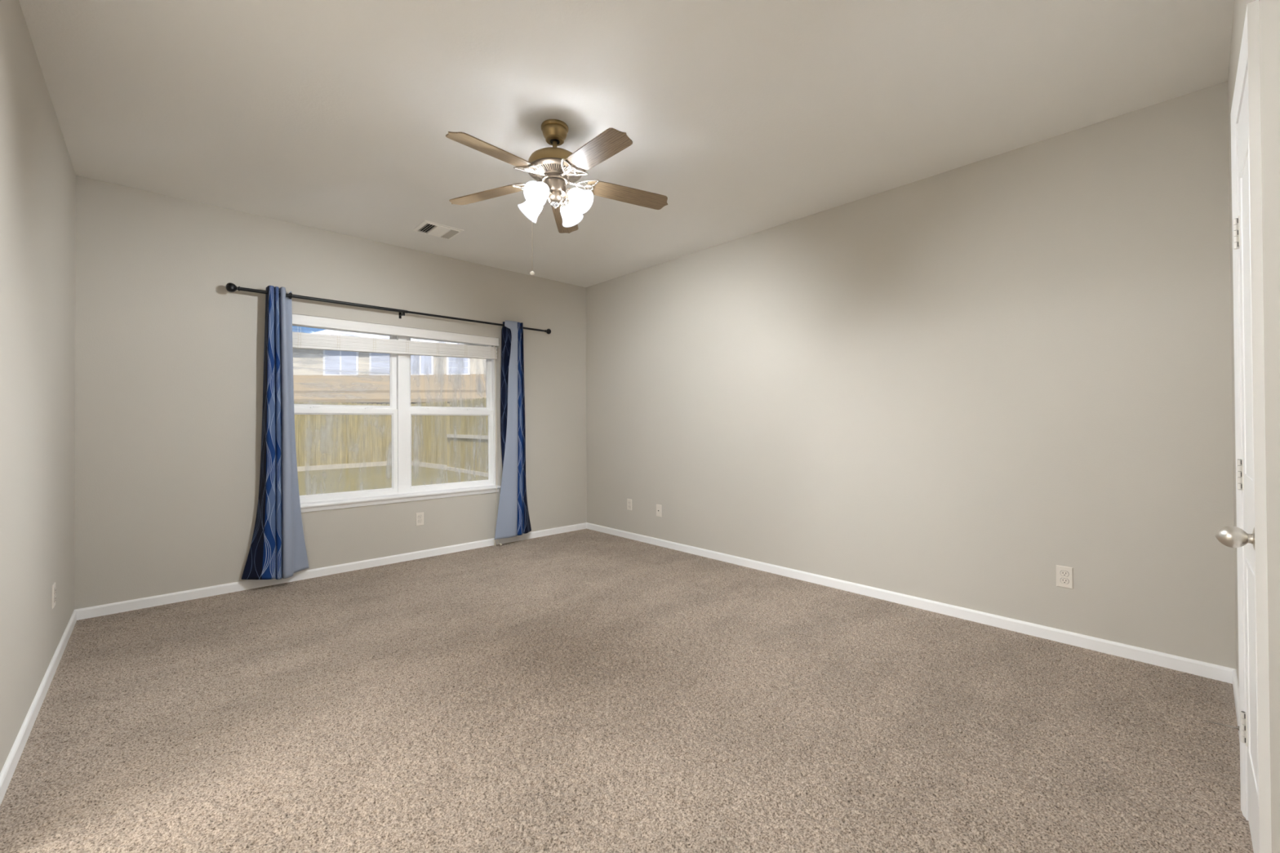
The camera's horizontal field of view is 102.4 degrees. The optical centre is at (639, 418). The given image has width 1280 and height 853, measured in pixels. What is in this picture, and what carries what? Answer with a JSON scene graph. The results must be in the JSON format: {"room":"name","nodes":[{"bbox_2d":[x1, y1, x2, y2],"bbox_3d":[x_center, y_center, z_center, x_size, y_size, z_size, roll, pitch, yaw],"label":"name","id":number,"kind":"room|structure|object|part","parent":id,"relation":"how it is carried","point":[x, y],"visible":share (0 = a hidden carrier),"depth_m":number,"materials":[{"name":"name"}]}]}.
{"room":"empty bedroom","nodes":[
{"label":"empty bedroom","id":0,"kind":"room"},
{"bbox_2d":[0,0,75,773],"bbox_3d":[-1.837,-0.107,1.316,0.140,2.840,4.944,0,-1,-43],"label":"wall","id":1,"kind":"structure","parent":0,"point":[37,175],"depth_m":2.09,"materials":[{"name":"paint"}]},
{"bbox_2d":[0,609,76,805],"bbox_3d":[-2.647,1.202,2.288,0.012,0.086,2.393,0,-1,-43],"label":"baseboard","id":2,"kind":"structure","parent":1,"relation":"attached to","point":[7,771],"depth_m":2.04,"materials":[{"name":"white wood"}]},
{"bbox_2d":[52,582,55,608],"bbox_3d":[-2.862,0.862,2.516,0.008,0.115,0.070,0,-1,-43],"label":"wall outlet","id":3,"kind":"object","parent":1,"relation":"attached to","point":[54,583],"visible":1,"depth_m":2.50,"materials":[{"name":"beige plastic"}]},
{"bbox_2d":[74,175,586,609],"bbox_3d":[-2.091,-0.079,4.562,4.209,2.840,0.140,0,-1,-43],"label":"wall","id":4,"kind":"structure","parent":0,"point":[169,360],"depth_m":3.65,"materials":[{"name":"paint"}]},
{"bbox_2d":[75,522,586,620],"bbox_3d":[-2.032,1.217,4.496,3.929,0.086,0.012,0,-1,-43],"label":"baseboard","id":5,"kind":"structure","parent":4,"relation":"attached to","point":[168,598],"depth_m":3.95,"materials":[{"name":"white wood"}]},
{"bbox_2d":[226,282,551,333],"bbox_3d":[-1.939,-0.913,4.535,2.678,0.082,0.123,0,-1,-43],"label":"curtain rod","id":6,"kind":"object","parent":4,"relation":"attached to","point":[231,287],"visible":0.97,"depth_m":4.18,"materials":[{"name":"black metal"}]},
{"bbox_2d":[241,284,309,579],"bbox_3d":[-2.668,0.105,3.792,0.416,2.144,0.106,0,-1,-43],"label":"curtain","id":7,"kind":"object","parent":6,"relation":"hanging from","point":[277,549],"visible":1,"depth_m":3.77,"materials":[{"name":"blue fabric"}]},
{"bbox_2d":[494,320,531,539],"bbox_3d":[-1.256,0.099,5.123,0.449,2.126,0.101,0,-1,-43],"label":"curtain","id":8,"kind":"object","parent":6,"relation":"hanging from","point":[513,516],"visible":1,"depth_m":5.09,"materials":[{"name":"blue fabric"}]},
{"bbox_2d":[292,324,500,512],"bbox_3d":[-2.089,-0.041,4.545,1.794,1.531,0.187,0,-1,-43],"label":"window","id":9,"kind":"structure","parent":4,"relation":"in","point":[401,411],"depth_m":4.56,"materials":[{"name":"white plastic"}]},
{"bbox_3d":[-2.471,-0.423,4.295,0.733,0.625,0.004,0,-1,-43],"label":"pane","id":10,"kind":"part","parent":9,"relation":"part of","materials":[{"name":"clear glass"}]},
{"bbox_3d":[-2.470,-0.421,4.293,0.827,0.711,0.028,0,-1,-43],"label":"sash","id":11,"kind":"part","parent":9,"relation":"part of","materials":[{"name":"white plastic"}]},
{"bbox_3d":[-2.445,0.281,4.265,0.827,0.731,0.030,0,-1,-43],"label":"sash","id":12,"kind":"part","parent":9,"relation":"part of","materials":[{"name":"white plastic"}]},
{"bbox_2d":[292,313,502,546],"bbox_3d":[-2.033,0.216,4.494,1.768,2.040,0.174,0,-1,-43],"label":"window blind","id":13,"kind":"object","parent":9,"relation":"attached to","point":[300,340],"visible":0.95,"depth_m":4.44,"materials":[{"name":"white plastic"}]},
{"bbox_3d":[-2.080,-0.580,4.541,1.752,0.070,0.055,0,-1,-43],"label":"rail","id":14,"kind":"part","parent":13,"relation":"part of","materials":[{"name":"white"}]},
{"bbox_3d":[-1.429,0.237,5.067,0.022,1.961,0.078,0,-1,-27],"label":"lift cord","id":15,"kind":"part","parent":13,"relation":"part of","materials":[{"name":"beige plastic"}]},
{"bbox_3d":[-1.413,0.240,5.063,0.014,1.968,0.103,0,-1,-31],"label":"lift cord","id":16,"kind":"part","parent":13,"relation":"part of","materials":[{"name":"beige plastic"}]},
{"bbox_3d":[-2.065,0.694,4.513,1.788,0.061,0.121,0,-1,-43],"label":"sill","id":17,"kind":"part","parent":9,"relation":"part of","materials":[{"name":"white"}]},
{"bbox_3d":[-1.809,-0.419,4.913,0.837,0.711,0.028,0,-1,-43],"label":"sash","id":18,"kind":"part","parent":9,"relation":"part of","materials":[{"name":"white plastic"}]},
{"bbox_3d":[-1.784,0.282,4.885,0.837,0.731,0.030,0,-1,-43],"label":"sash","id":19,"kind":"part","parent":9,"relation":"part of","materials":[{"name":"white plastic"}]},
{"bbox_3d":[-1.810,-0.421,4.915,0.743,0.625,0.004,0,-1,-43],"label":"pane","id":20,"kind":"part","parent":9,"relation":"part of","materials":[{"name":"clear glass"}]},
{"bbox_2d":[415,511,423,525],"bbox_3d":[-1.955,0.891,4.575,0.070,0.115,0.008,0,-1,-43],"label":"wall outlet","id":21,"kind":"object","parent":4,"relation":"attached to","point":[419,516],"visible":1,"depth_m":4.57,"materials":[{"name":"beige plastic"}]},
{"bbox_2d":[18,0,1234,287],"bbox_3d":[-0.408,-1.582,2.771,4.209,0.120,5.084,0,-1,-43],"label":"ceiling","id":22,"kind":"structure","parent":0,"point":[750,117],"depth_m":2.44,"materials":[{"name":"paint"}]},
{"bbox_2d":[412,220,464,239],"bbox_3d":[-1.611,-1.498,4.110,0.308,0.017,0.272,0,-1,-43],"label":"ceiling vent","id":23,"kind":"object","parent":22,"relation":"in","point":[426,227],"visible":1,"depth_m":4.09,"materials":[{"name":"white metal"}]},
{"bbox_2d":[445,119,667,275],"bbox_3d":[-0.431,-1.136,2.639,1.200,0.775,1.186,0,-1,-43],"label":"ceiling fan","id":24,"kind":"object","parent":22,"relation":"hanging from","point":[554,168],"visible":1,"depth_m":2.62,"materials":[{"name":"brown wood"}]},
{"bbox_3d":[-0.826,-1.217,2.798,0.467,0.060,0.126,0,0,17],"label":"blade","id":25,"kind":"part","parent":24,"relation":"part of","materials":[{"name":"brown wood"}]},
{"bbox_3d":[-0.672,-1.222,2.353,0.126,0.060,0.467,-1,-1,35],"label":"blade","id":26,"kind":"part","parent":24,"relation":"part of","materials":[{"name":"brown wood"}]},
{"bbox_3d":[-0.588,-1.109,2.736,0.121,0.129,0.132,0,-1,-43],"label":"lamp shade","id":27,"kind":"part","parent":24,"relation":"part of","materials":[{"name":"white glass"}]},
{"bbox_3d":[-0.497,-1.111,2.535,0.132,0.129,0.121,0,-1,-43],"label":"lamp shade","id":28,"kind":"part","parent":24,"relation":"part of","materials":[{"name":"white glass"}]},
{"bbox_3d":[-0.490,-1.139,2.571,0.050,0.048,0.045,0,-1,-43],"label":"bulb","id":29,"kind":"part","parent":24,"relation":"part of","materials":[{"name":"white glass"}]},
{"bbox_2d":[530,162,578,184],"bbox_3d":[-0.443,-1.265,2.682,0.248,0.024,0.248,0,-1,-43],"label":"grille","id":30,"kind":"object","parent":24,"relation":"attached to","point":[547,169],"depth_m":2.62,"materials":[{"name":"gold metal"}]},
{"bbox_3d":[-0.451,-1.217,3.083,0.126,0.060,0.467,0,0,-1],"label":"blade","id":31,"kind":"part","parent":24,"relation":"part of","materials":[{"name":"brown wood"}]},
{"bbox_2d":[560,198,569,207],"bbox_3d":[-0.406,-1.157,2.768,0.050,0.052,0.050,0,-1,-43],"label":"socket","id":32,"kind":"object","parent":24,"relation":"attached to","point":[564,203],"depth_m":2.75,"materials":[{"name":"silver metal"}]},
{"bbox_2d":[565,187,571,196],"bbox_3d":[-0.355,-1.158,2.644,0.050,0.052,0.050,0,-1,-43],"label":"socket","id":33,"kind":"object","parent":24,"relation":"attached to","point":[568,192],"depth_m":2.62,"materials":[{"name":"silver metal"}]},
{"bbox_3d":[-0.387,-1.110,2.827,0.132,0.129,0.121,0,-1,-43],"label":"lamp shade","id":34,"kind":"part","parent":24,"relation":"part of","materials":[{"name":"white glass"}]},
{"bbox_3d":[-0.296,-1.112,2.626,0.121,0.129,0.132,0,-1,-43],"label":"lamp shade","id":35,"kind":"part","parent":24,"relation":"part of","materials":[{"name":"white glass"}]},
{"bbox_3d":[-0.200,-1.224,2.362,0.126,0.060,0.467,0,-1,-37],"label":"blade","id":36,"kind":"part","parent":24,"relation":"part of","materials":[{"name":"brown wood"}]},
{"bbox_3d":[-0.064,-1.221,2.813,0.467,0.060,0.126,0,0,-19],"label":"blade","id":37,"kind":"part","parent":24,"relation":"part of","materials":[{"name":"brown wood"}]},
{"bbox_2d":[0,528,1253,852],"bbox_3d":[-0.383,1.222,2.737,3.949,0.020,4.854,0,-1,-43],"label":"floor","id":38,"kind":"structure","parent":0,"point":[584,691],"depth_m":2.02,"materials":[{"name":"carpet"}]},
{"bbox_2d":[586,80,1235,669],"bbox_3d":[1.132,-0.099,4.099,0.140,2.840,4.944,0,-1,-43],"label":"wall","id":39,"kind":"structure","parent":0,"point":[961,386],"depth_m":3.06,"materials":[{"name":"paint"}]},
{"bbox_2d":[626,498,631,510],"bbox_3d":[-0.110,0.887,5.313,0.008,0.115,0.070,0,-1,-43],"label":"wall outlet","id":40,"kind":"object","parent":39,"relation":"attached to","point":[628,500],"visible":1,"depth_m":5.31,"materials":[{"name":"beige plastic"}]},
{"bbox_2d":[656,504,662,516],"bbox_3d":[0.181,0.893,5.000,0.010,0.115,0.070,0,-1,-43],"label":"cable plate","id":41,"kind":"object","parent":39,"relation":"attached to","point":[658,506],"visible":1,"depth_m":5.00,"materials":[{"name":"beige plastic"}]},
{"bbox_2d":[586,522,1235,684],"bbox_3d":[1.045,1.198,4.077,0.012,0.086,4.834,0,-1,-43],"label":"baseboard","id":42,"kind":"structure","parent":39,"relation":"attached to","point":[1208,670],"depth_m":3.06,"materials":[{"name":"white wood"}]},
{"bbox_2d":[1056,564,1073,589],"bbox_3d":[2.279,0.851,2.764,0.008,0.115,0.070,0,-1,-43],"label":"wall outlet","id":43,"kind":"object","parent":39,"relation":"attached to","point":[1064,575],"visible":1,"depth_m":2.76,"materials":[{"name":"beige plastic"}]},
{"bbox_2d":[1060,570,1068,577],"bbox_3d":[2.278,0.831,2.762,0.004,0.029,0.037,0,-1,-43],"label":"receptacle","id":44,"kind":"object","parent":43,"relation":"attached to","point":[1063,573],"depth_m":2.76,"materials":[{"name":"beige plastic"}]},
{"bbox_2d":[1060,577,1069,584],"bbox_3d":[2.278,0.870,2.762,0.004,0.029,0.037,0,-1,-43],"label":"receptacle","id":45,"kind":"object","parent":43,"relation":"attached to","point":[1063,580],"depth_m":2.76,"materials":[{"name":"beige plastic"}]},
{"bbox_2d":[1227,0,1279,852],"bbox_3d":[1.288,-0.126,0.957,3.929,2.840,0.141,0,-1,-43],"label":"wall","id":46,"kind":"structure","parent":0,"point":[1268,10],"depth_m":1.05,"materials":[{"name":"paint"}]},
{"bbox_2d":[1206,720,1239,730],"bbox_3d":[2.187,1.148,1.931,0.086,0.016,0.016,-1,-1,37],"label":"door stop","id":47,"kind":"object","parent":46,"relation":"attached to","point":[1228,726],"visible":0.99,"depth_m":1.92,"materials":[{"name":"silver metal"}]},
{"bbox_2d":[1232,669,1239,742],"bbox_3d":[1.243,1.172,1.002,3.929,0.086,0.012,0,-1,-43],"label":"baseboard","id":48,"kind":"structure","parent":46,"relation":"attached to","point":[1235,683],"depth_m":2.14,"materials":[{"name":"white wood"}]},
{"bbox_2d":[1214,69,1259,852],"bbox_3d":[1.642,0.147,1.349,0.526,2.098,0.195,0,-1,-43],"label":"door","id":49,"kind":"structure","parent":46,"relation":"in","point":[1231,536],"depth_m":1.40,"materials":[{"name":"white wood"}]},
{"bbox_3d":[1.458,0.291,1.269,0.053,0.053,0.054,0,-1,-43],"label":"knob","id":50,"kind":"part","parent":49,"relation":"part of","materials":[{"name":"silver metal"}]},
{"bbox_3d":[1.620,-0.264,1.374,0.282,0.880,0.004,0,-1,-43],"label":"panel moulding","id":51,"kind":"part","parent":49,"relation":"part of","materials":[{"name":"white wood"}]},
{"bbox_3d":[1.635,0.150,1.357,0.492,2.068,0.035,0,-1,-43],"label":"panel","id":52,"kind":"part","parent":49,"relation":"part of","materials":[{"name":"white wood"}]},
{"bbox_3d":[1.625,0.676,1.366,0.282,0.560,0.004,0,-1,-43],"label":"panel moulding","id":53,"kind":"part","parent":49,"relation":"part of","materials":[{"name":"white wood"}]},
{"bbox_2d":[1230,0,1271,852],"bbox_3d":[1.631,0.129,1.361,0.616,2.153,0.047,0,-1,-43],"label":"trim","id":54,"kind":"structure","parent":46,"relation":"attached to","point":[1249,55],"depth_m":1.17,"materials":[{"name":"white wood"}]},
{"label":"outside","id":55,"kind":"structure","parent":0,"visible":0},
{"bbox_2d":[297,465,488,495],"bbox_3d":[-15.310,1.539,22.994,30.000,0.001,44.855,0,-1,-43],"label":"grass","id":56,"kind":"structure","parent":55,"point":[349,479],"depth_m":12.04,"materials":[{"name":"plant"}]},
{"bbox_2d":[293,401,391,471],"bbox_3d":[-10.092,0.476,13.153,0.140,1.912,8.241,-1,-1,39],"label":"fence","id":57,"kind":"object","parent":56,"relation":"on","point":[322,442],"visible":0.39,"depth_m":14.90,"materials":[{"name":"beige wood"}]},
{"bbox_2d":[293,329,486,404],"bbox_3d":[-9.412,-2.257,27.220,15.800,7.600,10.600,0,0,0],"label":"house","id":58,"kind":"structure","parent":56,"relation":"on","point":[333,376],"depth_m":23.78,"materials":[{"name":"beige"}]},
{"bbox_3d":[-13.939,-2.645,23.973,1.450,1.130,0.020,0,0,0],"label":"pane","id":59,"kind":"part","parent":58,"relation":"part of","materials":[{"name":"grey"}]},
{"bbox_3d":[-12.064,-2.655,23.973,0.900,1.130,0.020,0,0,0],"label":"pane","id":60,"kind":"part","parent":58,"relation":"part of","materials":[{"name":"grey"}]},
{"bbox_3d":[-10.239,-2.664,23.973,1.050,1.130,0.020,0,0,0],"label":"pane","id":61,"kind":"part","parent":58,"relation":"part of","materials":[{"name":"grey"}]},
{"bbox_3d":[-8.464,-2.673,23.973,0.900,1.130,0.020,0,0,0],"label":"pane","id":62,"kind":"part","parent":58,"relation":"part of","materials":[{"name":"grey"}]},
{"bbox_2d":[410,401,449,470],"bbox_3d":[-6.373,0.475,15.320,2.903,1.912,0.140,-1,-1,44],"label":"fence","id":63,"kind":"object","parent":56,"relation":"on","point":[430,445],"visible":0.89,"depth_m":14.97,"materials":[{"name":"beige wood"}]},
{"bbox_3d":[-5.349,0.492,14.362,0.090,1.850,0.092,-1,-1,44],"label":"post","id":64,"kind":"part","parent":63,"relation":"part of","materials":[{"name":"brown wood"}]},
{"bbox_2d":[446,397,488,476],"bbox_3d":[-3.587,0.436,12.342,0.148,1.911,5.153,0,-1,-41],"label":"fence","id":65,"kind":"object","parent":56,"relation":"on","point":[468,434],"visible":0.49,"depth_m":13.16,"materials":[{"name":"beige wood"}]},
{"bbox_3d":[-3.628,0.447,12.306,0.038,0.089,5.153,0,-1,-41],"label":"rail","id":66,"kind":"part","parent":65,"relation":"part of","materials":[{"name":"beige wood"}]},
{"bbox_3d":[-3.624,1.347,12.299,0.038,0.089,5.153,0,-1,-41],"label":"rail","id":67,"kind":"part","parent":65,"relation":"part of","materials":[{"name":"beige wood"}]}
]}

